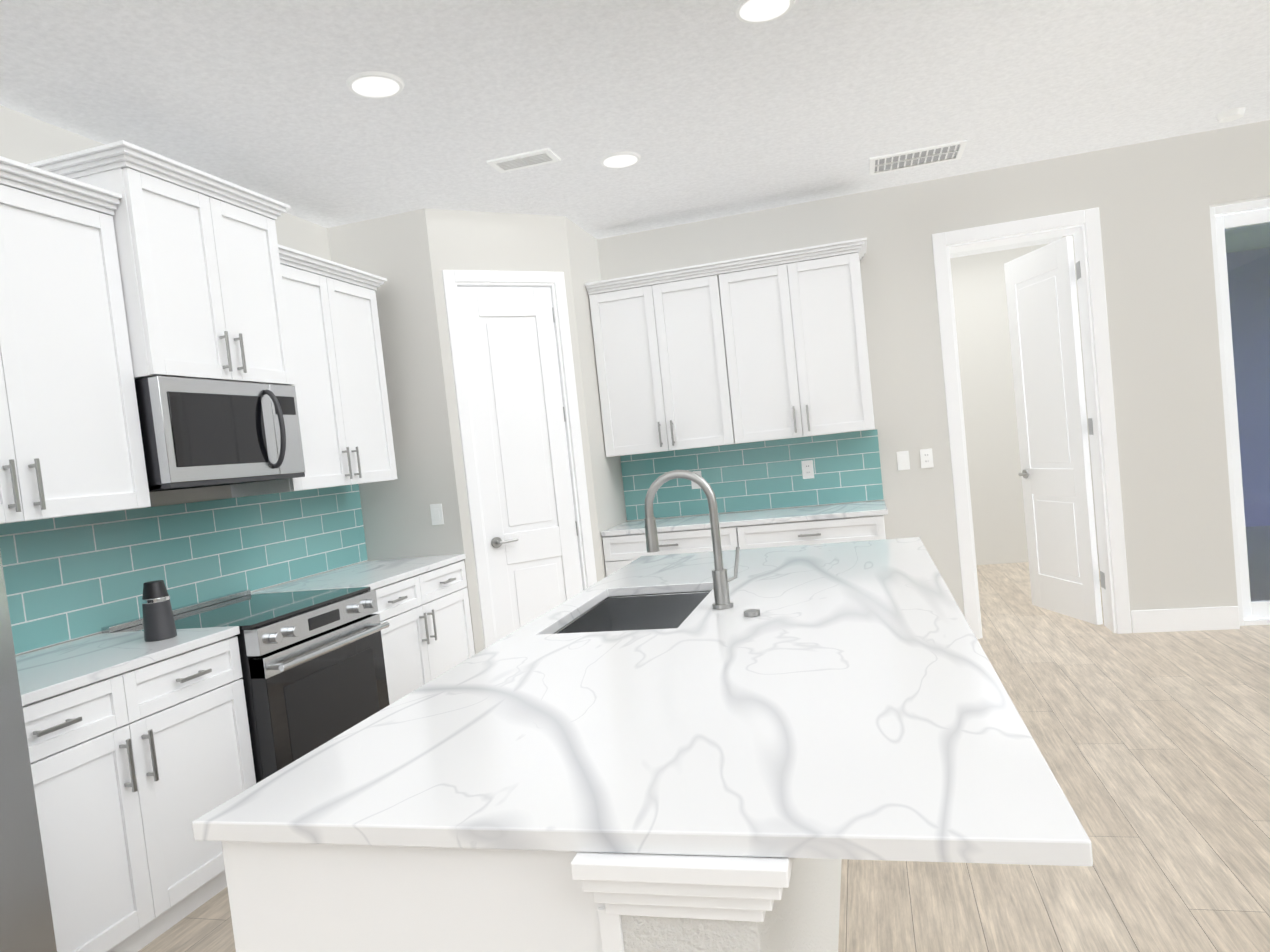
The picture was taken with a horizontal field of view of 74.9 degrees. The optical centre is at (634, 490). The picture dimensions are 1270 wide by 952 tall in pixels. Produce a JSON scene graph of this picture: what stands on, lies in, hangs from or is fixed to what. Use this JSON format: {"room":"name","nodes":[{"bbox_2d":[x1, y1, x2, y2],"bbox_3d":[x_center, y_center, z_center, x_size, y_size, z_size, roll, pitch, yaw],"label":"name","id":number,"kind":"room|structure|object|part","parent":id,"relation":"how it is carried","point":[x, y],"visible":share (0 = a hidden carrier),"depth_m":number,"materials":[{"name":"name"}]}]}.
{"room":"kitchen","nodes":[
{"label":"kitchen","id":0,"kind":"room"},
{"bbox_2d":[0,105,365,655],"bbox_3d":[-2.579,0.159,1.585,0.150,2.850,9.700,-5,3,15],"label":"wall","id":1,"kind":"structure","parent":0,"point":[25,139],"depth_m":3.25,"materials":[{"name":"white paint"}]},
{"bbox_2d":[0,156,150,523],"bbox_3d":[-2.077,-0.446,2.567,0.390,1.116,0.955,-5,3,15],"label":"upper cabinet","id":2,"kind":"object","parent":1,"relation":"attached to","point":[71,443],"visible":1,"depth_m":2.74,"materials":[{"name":"white wood"}]},
{"bbox_2d":[27,140,294,385],"bbox_3d":[-1.845,-0.826,3.381,0.470,0.804,0.882,-5,3,15],"label":"upper cabinet","id":3,"kind":"object","parent":1,"relation":"attached to","point":[200,272],"visible":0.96,"depth_m":3.20,"materials":[{"name":"white wood"}]},
{"bbox_2d":[134,376,304,491],"bbox_3d":[-1.768,-0.221,3.406,0.498,0.408,0.758,-5,3,15],"label":"microwave","id":4,"kind":"object","parent":3,"relation":"attached to","point":[197,433],"visible":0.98,"depth_m":3.23,"materials":[{"name":"grey metal"}]},
{"bbox_2d":[0,484,367,654],"bbox_3d":[-1.948,0.286,3.523,0.008,0.450,2.751,-5,3,15],"label":"backsplash","id":5,"kind":"structure","parent":1,"relation":"attached to","point":[68,578],"depth_m":3.46,"materials":[{"name":"teal tile"}]},
{"bbox_2d":[230,244,396,497],"bbox_3d":[-1.627,-0.571,4.236,0.390,1.116,0.935,-5,3,15],"label":"upper cabinet","id":6,"kind":"object","parent":1,"relation":"attached to","point":[339,373],"visible":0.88,"depth_m":4.15,"materials":[{"name":"white wood"}]},
{"bbox_2d":[327,209,475,653],"bbox_3d":[-1.310,-0.124,4.804,0.630,2.850,0.100,-5,3,15],"label":"wall","id":7,"kind":"structure","parent":0,"point":[393,250],"depth_m":4.71,"materials":[{"name":"white paint"}]},
{"bbox_2d":[430,504,443,524],"bbox_3d":[-1.127,0.137,4.718,0.073,0.118,0.007,-5,3,15],"label":"light switch","id":8,"kind":"object","parent":7,"relation":"attached to","point":[436,514],"visible":1,"depth_m":4.71,"materials":[{"name":"white plastic"}]},
{"bbox_2d":[425,209,603,653],"bbox_3d":[-0.673,-0.197,4.929,0.863,2.850,0.100,-7,3,-30],"label":"wall","id":9,"kind":"structure","parent":0,"point":[473,240],"depth_m":4.78,"materials":[{"name":"white paint"}]},
{"bbox_2d":[442,270,596,647],"bbox_3d":[-0.651,-0.028,4.930,0.750,2.510,0.119,-7,3,-30],"label":"door frame","id":10,"kind":"structure","parent":9,"relation":"attached to","point":[451,278],"depth_m":4.78,"materials":[{"name":"white wood"}]},
{"bbox_2d":[457,287,582,640],"bbox_3d":[-0.642,0.010,4.929,0.450,2.416,0.440,-5,3,15],"label":"pantry door","id":11,"kind":"structure","parent":9,"relation":"in","point":[517,409],"depth_m":4.90,"materials":[{"name":"white wood"}]},
{"bbox_2d":[565,217,626,577],"bbox_3d":[-0.241,-0.265,5.420,0.100,2.850,0.640,-5,3,15],"label":"wall","id":12,"kind":"structure","parent":0,"point":[606,471],"depth_m":5.27,"materials":[{"name":"white paint"}]},
{"bbox_2d":[0,0,1269,257],"bbox_3d":[1.244,-1.734,1.764,7.830,0.100,12.400,-5,3,15],"label":"ceiling","id":13,"kind":"structure","parent":0,"point":[710,108],"depth_m":3.41,"materials":[{"name":"white paint"}]},
{"bbox_2d":[346,71,403,98],"bbox_3d":[-0.966,-1.503,3.093,0.210,0.021,0.210,-5,3,15],"label":"recessed light","id":14,"kind":"object","parent":13,"relation":"in","point":[375,84],"visible":0.98,"depth_m":3.06,"materials":[{"name":"white plastic"}]},
{"bbox_2d":[486,148,560,172],"bbox_3d":[-0.538,-1.597,4.019,0.320,0.010,0.170,-5,3,15],"label":"ceiling vent","id":15,"kind":"object","parent":13,"relation":"in","point":[524,160],"visible":1,"depth_m":4.01,"materials":[{"name":"white metal"}]},
{"bbox_2d":[599,151,640,167],"bbox_3d":[-0.073,-1.646,4.150,0.210,0.021,0.210,-5,3,15],"label":"recessed light","id":16,"kind":"object","parent":13,"relation":"in","point":[622,159],"visible":0.96,"depth_m":4.11,"materials":[{"name":"white"}]},
{"bbox_2d":[733,0,794,23],"bbox_3d":[0.440,-1.638,2.818,0.210,0.021,0.210,-5,3,15],"label":"recessed light","id":17,"kind":"object","parent":13,"relation":"in","point":[754,11],"visible":0.98,"depth_m":2.81,"materials":[{"name":"white plastic"}]},
{"bbox_2d":[869,140,966,175],"bbox_3d":[1.561,-1.844,4.609,0.500,0.010,0.300,-5,3,15],"label":"ceiling vent","id":18,"kind":"object","parent":13,"relation":"in","point":[929,155],"visible":1,"depth_m":4.60,"materials":[{"name":"white metal"}]},
{"bbox_2d":[1216,107,1245,122],"bbox_3d":[3.162,-1.990,4.402,0.130,0.034,0.130,-5,3,15],"label":"smoke detector","id":19,"kind":"object","parent":13,"relation":"attached to","point":[1231,114],"visible":1,"depth_m":4.37,"materials":[{"name":"white plastic"}]},
{"bbox_2d":[138,562,1269,951],"bbox_3d":[1.549,1.177,1.900,7.830,0.060,12.400,-5,3,15],"label":"floor","id":20,"kind":"structure","parent":0,"point":[1154,749],"depth_m":2.77,"materials":[{"name":"brown wood"}]},
{"bbox_2d":[0,550,56,951],"bbox_3d":[-1.948,0.620,1.611,0.857,1.800,0.906,-5,3,15],"label":"fridge","id":21,"kind":"object","parent":20,"relation":"on","point":[26,922],"visible":1,"depth_m":1.90,"materials":[{"name":"grey metal"}]},
{"bbox_2d":[23,636,255,951],"bbox_3d":[-1.777,1.017,2.607,0.636,0.884,0.971,-5,3,15],"label":"base cabinet","id":22,"kind":"object","parent":20,"relation":"on","point":[136,772],"visible":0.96,"depth_m":2.53,"materials":[{"name":"white wood"}]},
{"bbox_2d":[15,626,239,705],"bbox_3d":[-1.846,0.564,2.592,0.628,0.030,0.972,-5,3,15],"label":"countertop","id":23,"kind":"structure","parent":22,"relation":"on","point":[45,673],"depth_m":2.66,"materials":[{"name":"white stone"}]},
{"bbox_2d":[141,580,176,641],"bbox_3d":[-1.653,0.414,2.871,0.100,0.199,0.100,-5,3,15],"label":"coffee grinder","id":24,"kind":"object","parent":23,"relation":"on","point":[158,621],"visible":1,"depth_m":2.84,"materials":[{"name":"grey plastic"}]},
{"bbox_2d":[101,587,389,782],"bbox_3d":[-1.511,0.925,3.432,0.770,0.935,0.756,-5,3,15],"label":"range","id":25,"kind":"object","parent":20,"relation":"on","point":[313,669],"visible":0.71,"depth_m":3.24,"materials":[{"name":"black glass"}]},
{"bbox_2d":[372,560,474,703],"bbox_3d":[-1.321,0.890,4.301,0.636,0.884,1.011,-5,3,15],"label":"base cabinet","id":26,"kind":"object","parent":20,"relation":"on","point":[427,635],"visible":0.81,"depth_m":4.20,"materials":[{"name":"white wood"}]},
{"bbox_2d":[251,554,465,593],"bbox_3d":[-1.390,0.437,4.286,0.628,0.030,1.013,-5,3,15],"label":"countertop","id":27,"kind":"structure","parent":26,"relation":"on","point":[373,574],"depth_m":4.18,"materials":[{"name":"white stone"}]},
{"bbox_2d":[221,596,841,951],"bbox_3d":[0.147,0.825,2.391,0.881,0.884,2.670,-5,3,15],"label":"kitchen island","id":28,"kind":"object","parent":20,"relation":"on","point":[290,897],"visible":0.25,"depth_m":1.14,"materials":[{"name":"white wood"}]},
{"bbox_2d":[192,537,1092,865],"bbox_3d":[0.264,0.355,2.327,1.200,0.030,2.625,-5,3,15],"label":"island countertop","id":29,"kind":"structure","parent":28,"relation":"on","point":[850,701],"depth_m":1.34,"materials":[{"name":"white stone"}]},
{"bbox_2d":[553,591,710,633],"bbox_3d":[0.021,0.497,2.572,0.424,0.220,0.704,-5,3,15],"label":"sink","id":30,"kind":"object","parent":29,"relation":"in","point":[648,612],"visible":0.08,"depth_m":2.90,"materials":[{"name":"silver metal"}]},
{"bbox_2d":[644,470,739,608],"bbox_3d":[0.164,0.141,2.403,0.274,0.407,0.060,-5,3,15],"label":"faucet","id":31,"kind":"object","parent":29,"relation":"on","point":[721,579],"visible":1,"depth_m":2.38,"materials":[{"name":"silver metal"}]},
{"bbox_2d":[744,609,759,616],"bbox_3d":[0.316,0.331,2.241,0.044,0.012,0.044,-5,3,15],"label":"button","id":32,"kind":"object","parent":29,"relation":"on","point":[751,612],"visible":1,"depth_m":2.23,"materials":[{"name":"silver metal"}]},
{"bbox_2d":[602,525,749,575],"bbox_3d":[0.352,0.666,5.346,0.903,0.884,0.600,-5,3,15],"label":"base cabinet","id":33,"kind":"object","parent":20,"relation":"on","point":[620,551],"depth_m":5.05,"materials":[{"name":"white wood"}]},
{"bbox_2d":[750,515,885,548],"bbox_3d":[1.102,0.597,5.138,0.902,0.884,0.600,-5,3,15],"label":"base cabinet","id":34,"kind":"object","parent":20,"relation":"on","point":[864,528],"depth_m":4.81,"materials":[{"name":"white wood"}]},
{"bbox_2d":[601,500,887,536],"bbox_3d":[0.689,0.176,5.209,1.710,0.030,0.603,-5,3,15],"label":"countertop","id":35,"kind":"structure","parent":34,"relation":"on","point":[848,510],"depth_m":5.05,"materials":[{"name":"white stone"}]},
{"bbox_2d":[597,120,1269,632],"bbox_3d":[2.292,-0.518,5.155,7.430,2.850,0.200,-5,3,15],"label":"wall","id":36,"kind":"structure","parent":0,"point":[1155,200],"depth_m":4.89,"materials":[{"name":"white paint"}]},
{"bbox_2d":[585,265,744,456],"bbox_3d":[0.232,-0.804,5.403,0.903,1.084,0.340,-5,3,15],"label":"upper cabinet","id":37,"kind":"object","parent":36,"relation":"attached to","point":[669,378],"depth_m":5.24,"materials":[{"name":"white wood"}]},
{"bbox_2d":[620,429,883,520],"bbox_3d":[0.741,-0.088,5.496,1.705,0.450,0.008,-5,3,15],"label":"backsplash","id":38,"kind":"structure","parent":36,"relation":"attached to","point":[760,475],"depth_m":5.47,"materials":[{"name":"teal tile"}]},
{"bbox_2d":[691,471,701,488],"bbox_3d":[0.413,-0.069,5.576,0.073,0.118,0.008,-5,3,15],"label":"electrical outlet","id":39,"kind":"object","parent":38,"relation":"attached to","point":[695,486],"visible":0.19,"depth_m":5.58,"materials":[{"name":"white plastic"}]},
{"bbox_2d":[801,460,813,478],"bbox_3d":[1.121,-0.134,5.381,0.073,0.118,0.008,-5,3,15],"label":"electrical outlet","id":40,"kind":"object","parent":38,"relation":"attached to","point":[807,470],"visible":1,"depth_m":5.38,"materials":[{"name":"white plastic"}]},
{"bbox_2d":[729,241,874,442],"bbox_3d":[0.983,-0.873,5.195,0.902,1.084,0.340,-5,3,15],"label":"upper cabinet","id":41,"kind":"object","parent":36,"relation":"attached to","point":[765,347],"depth_m":5.01,"materials":[{"name":"white wood"}]},
{"bbox_2d":[896,451,909,469],"bbox_3d":[1.693,-0.187,5.233,0.073,0.118,0.007,-5,3,15],"label":"light switch","id":42,"kind":"object","parent":36,"relation":"attached to","point":[903,462],"visible":1,"depth_m":5.23,"materials":[{"name":"white plastic"}]},
{"bbox_2d":[920,449,933,467],"bbox_3d":[1.827,-0.200,5.195,0.073,0.118,0.008,-5,3,15],"label":"electrical outlet","id":43,"kind":"object","parent":36,"relation":"attached to","point":[926,456],"visible":1,"depth_m":5.19,"materials":[{"name":"white plastic"}]},
{"bbox_2d":[932,207,1131,638],"bbox_3d":[2.424,-0.366,5.131,0.924,2.522,0.236,-5,3,15],"label":"door frame","id":44,"kind":"structure","parent":36,"relation":"attached to","point":[1102,381],"depth_m":4.99,"materials":[{"name":"white wood"}]},
{"bbox_3d":[2.790,-0.390,5.077,0.004,2.000,0.090,-5,3,15],"label":"trim of the hall door hinges","id":45,"kind":"part","parent":44,"relation":"part of","materials":[{"name":"white wood"}]},
{"bbox_2d":[1004,236,1102,624],"bbox_3d":[2.740,-0.371,5.501,0.316,2.416,0.694,-5,3,15],"label":"hall door","id":46,"kind":"structure","parent":36,"relation":"in","point":[1045,340],"depth_m":5.43,"materials":[{"name":"white wood"}]},
{"bbox_2d":[1131,606,1239,632],"bbox_3d":[3.238,0.762,4.885,0.553,0.135,0.013,-5,3,15],"label":"baseboard","id":47,"kind":"structure","parent":36,"relation":"attached to","point":[1190,619],"depth_m":4.87,"materials":[{"name":"white wood"}]},
{"bbox_2d":[1210,198,1269,625],"bbox_3d":[4.498,-0.513,4.561,2.252,2.436,0.122,-5,3,15],"label":"sliding patio door","id":48,"kind":"structure","parent":36,"relation":"in","point":[1236,215],"depth_m":4.83,"materials":[{"name":"white plastic"}]},
{"bbox_2d":[950,243,1049,564],"bbox_3d":[3.030,-0.716,7.745,2.050,2.850,0.100,-5,3,15],"label":"wall","id":49,"kind":"structure","parent":0,"point":[987,389],"depth_m":7.63,"materials":[{"name":"white paint"}]},
{"bbox_2d":[1062,235,1099,568],"bbox_3d":[3.636,-0.710,6.258,0.100,2.850,2.650,-5,3,15],"label":"wall","id":50,"kind":"structure","parent":0,"point":[1085,397],"depth_m":6.93,"materials":[{"name":"white paint"}]},
{"label":"outside","id":51,"kind":"structure","parent":0,"visible":0},
{"bbox_2d":[1246,526,1269,600],"bbox_3d":[5.625,0.611,6.705,3.250,0.170,4.350,-5,3,15],"label":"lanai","id":52,"kind":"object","parent":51,"point":[1259,560],"depth_m":6.77,"materials":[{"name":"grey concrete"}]},
{"bbox_2d":[1228,279,1269,526],"bbox_3d":[6.045,-0.765,8.591,3.300,2.640,0.400,-5,3,15],"label":"wall","id":53,"kind":"structure","parent":52,"relation":"on","point":[1239,348],"depth_m":8.38,"materials":[{"name":"blue paint"}]},
{"bbox_2d":[1225,223,1269,283],"bbox_3d":[5.631,-2.173,6.806,3.700,0.410,4.950,-5,3,15],"label":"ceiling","id":54,"kind":"structure","parent":53,"relation":"on","point":[1243,238],"depth_m":8.26,"materials":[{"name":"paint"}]}
]}

